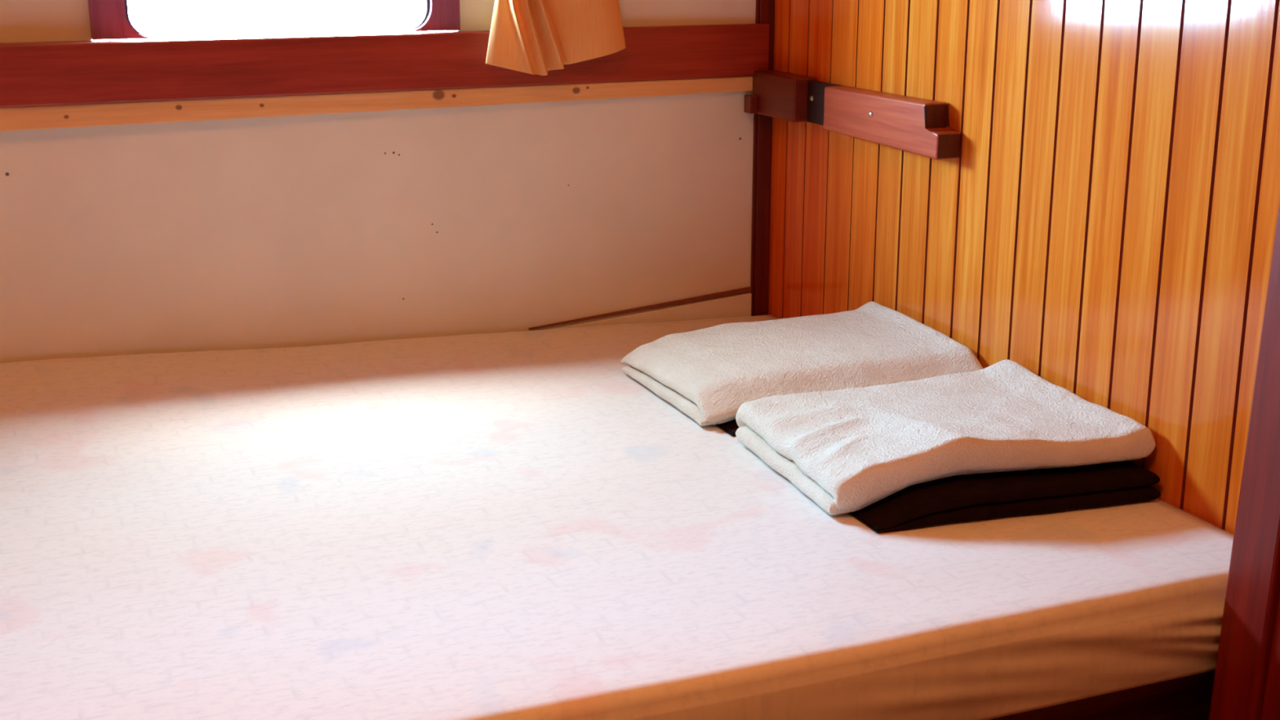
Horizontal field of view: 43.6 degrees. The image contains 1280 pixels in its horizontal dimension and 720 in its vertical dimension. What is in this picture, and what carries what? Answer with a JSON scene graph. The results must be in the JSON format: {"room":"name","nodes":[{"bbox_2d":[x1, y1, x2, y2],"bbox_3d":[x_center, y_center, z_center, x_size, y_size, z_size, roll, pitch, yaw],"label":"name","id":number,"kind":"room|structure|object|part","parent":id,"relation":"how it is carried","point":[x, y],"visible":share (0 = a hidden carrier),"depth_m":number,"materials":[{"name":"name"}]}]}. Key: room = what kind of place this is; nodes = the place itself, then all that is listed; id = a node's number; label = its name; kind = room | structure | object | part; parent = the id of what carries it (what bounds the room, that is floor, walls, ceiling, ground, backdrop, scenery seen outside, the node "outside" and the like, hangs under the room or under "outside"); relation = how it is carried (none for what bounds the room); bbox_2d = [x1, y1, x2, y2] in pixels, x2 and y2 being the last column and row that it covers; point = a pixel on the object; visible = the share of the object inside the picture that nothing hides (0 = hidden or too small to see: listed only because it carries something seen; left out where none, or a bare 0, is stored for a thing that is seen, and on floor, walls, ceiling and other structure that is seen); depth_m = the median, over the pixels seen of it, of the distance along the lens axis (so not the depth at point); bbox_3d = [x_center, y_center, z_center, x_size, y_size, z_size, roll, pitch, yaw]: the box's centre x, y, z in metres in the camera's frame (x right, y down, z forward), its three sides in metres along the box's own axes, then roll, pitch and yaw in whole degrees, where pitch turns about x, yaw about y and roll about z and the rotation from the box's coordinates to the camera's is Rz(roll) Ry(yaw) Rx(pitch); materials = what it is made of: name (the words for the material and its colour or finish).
{"room":"boat cabin","nodes":[
{"label":"boat cabin","id":0,"kind":"room"},
{"bbox_2d":[0,0,755,363],"bbox_3d":[-0.882,-0.244,1.791,2.380,1.840,0.020,-6,17,-22],"label":"wall","id":1,"kind":"structure","parent":0,"point":[342,228],"depth_m":2.03,"materials":[{"name":"white paint"}]},
{"bbox_2d":[88,0,460,39],"bbox_3d":[-0.434,-0.483,1.914,0.440,0.183,0.029,-6,17,-22],"label":"window","id":2,"kind":"structure","parent":1,"relation":"in","point":[108,19],"depth_m":1.88,"materials":[{"name":"brown wood"}]},
{"bbox_2d":[0,75,752,131],"bbox_3d":[-0.880,-0.252,1.746,2.271,0.036,0.058,-6,17,-22],"label":"batten","id":3,"kind":"object","parent":1,"relation":"attached to","point":[32,117],"visible":1,"depth_m":1.96,"materials":[{"name":"brown wood"}]},
{"bbox_2d":[0,23,769,107],"bbox_3d":[-0.869,-0.300,1.728,2.290,0.072,0.076,-6,17,-22],"label":"beam","id":4,"kind":"structure","parent":1,"relation":"attached to","point":[41,73],"depth_m":1.93,"materials":[{"name":"brown wood"}]},
{"bbox_2d":[528,286,751,329],"bbox_3d":[0.004,-0.025,2.223,0.332,0.128,0.006,-6,17,-22],"label":"baseboard","id":5,"kind":"structure","parent":1,"relation":"attached to","point":[737,305],"depth_m":2.23,"materials":[{"name":"brown wood"}]},
{"bbox_2d":[750,0,774,315],"bbox_3d":[0.170,-0.612,2.134,0.027,1.309,0.006,-6,17,-22],"label":"strip","id":6,"kind":"object","parent":1,"relation":"attached to","point":[765,9],"depth_m":2.24,"materials":[{"name":"brown wood"}]},
{"bbox_3d":[-0.110,-0.709,1.953,0.300,0.012,0.064,-6,17,-22],"label":"curtain rod","id":7,"kind":"object","parent":1,"relation":"attached to","visible":0},
{"bbox_2d":[485,0,626,75],"bbox_3d":[-0.101,-0.528,1.974,0.191,0.349,0.032,-6,17,-22],"label":"curtain","id":8,"kind":"object","parent":7,"relation":"hanging from","point":[532,37],"visible":1,"depth_m":2.01,"materials":[{"name":"orange fabric"}]},
{"bbox_2d":[768,0,1279,534],"bbox_3d":[0.719,-0.031,1.017,0.030,1.840,2.702,-6,17,-22],"label":"wall","id":9,"kind":"structure","parent":0,"point":[1103,224],"depth_m":1.63,"materials":[{"name":"orange wood"}]},
{"bbox_2d":[743,70,960,159],"bbox_3d":[0.252,-0.310,1.990,0.046,0.061,0.460,-6,17,-22],"label":"wall rail","id":10,"kind":"object","parent":9,"relation":"attached to","point":[914,125],"visible":1,"depth_m":1.94,"materials":[{"name":"brown wood"}]},
{"bbox_3d":[-0.355,0.994,0.831,2.380,0.040,2.780,-6,17,-22],"label":"floor","id":11,"kind":"structure","parent":0,"visible":0},
{"bbox_2d":[990,670,1215,719],"bbox_3d":[-0.678,0.510,1.516,2.276,0.530,0.975,-6,17,-22],"label":"bunk base","id":12,"kind":"object","parent":11,"relation":"on","point":[1188,697],"visible":0.02,"depth_m":1.43,"materials":[{"name":"brown wood"}]},
{"bbox_2d":[0,314,1233,719],"bbox_3d":[-0.671,0.192,1.410,2.276,0.139,1.013,-6,17,-22],"label":"mattress","id":13,"kind":"object","parent":12,"relation":"on","point":[512,525],"visible":0.79,"depth_m":1.38,"materials":[{"name":"white fabric"}]},
{"bbox_2d":[715,418,739,435],"bbox_3d":[0.195,0.029,1.876,0.295,0.028,0.327,-6,17,-22],"label":"folded blanket","id":14,"kind":"object","parent":13,"relation":"on","point":[731,427],"visible":0.04,"depth_m":1.75,"materials":[{"name":"fabric"}]},
{"bbox_2d":[621,301,983,426],"bbox_3d":[0.183,-0.001,1.877,0.388,0.079,0.254,-2,15,-7],"label":"folded towel","id":15,"kind":"object","parent":14,"relation":"on","point":[708,373],"visible":0.88,"depth_m":1.83,"materials":[{"name":"fabric"}]},
{"bbox_2d":[848,460,1160,533],"bbox_3d":[0.306,0.101,1.611,0.294,0.028,0.300,-6,17,-22],"label":"folded blanket","id":16,"kind":"object","parent":13,"relation":"on","point":[975,496],"visible":0.31,"depth_m":1.50,"materials":[{"name":"fabric"}]},
{"bbox_2d":[735,359,1155,515],"bbox_3d":[0.297,0.070,1.625,0.352,0.077,0.254,-3,16,-12],"label":"folded towel","id":17,"kind":"object","parent":16,"relation":"on","point":[850,450],"visible":1,"depth_m":1.56,"materials":[{"name":"fabric"}]},
{"bbox_2d":[1208,200,1279,719],"bbox_3d":[0.539,-0.094,1.245,0.118,1.840,0.076,-6,17,-22],"label":"post","id":18,"kind":"object","parent":11,"relation":"on","point":[1246,683],"visible":1,"depth_m":1.31,"materials":[{"name":"brown wood"}]},
{"bbox_3d":[0.550,-0.089,1.228,0.112,1.840,0.017,-6,17,-22],"label":"moulding","id":19,"kind":"part","parent":18,"relation":"part of","materials":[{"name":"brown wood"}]}
]}

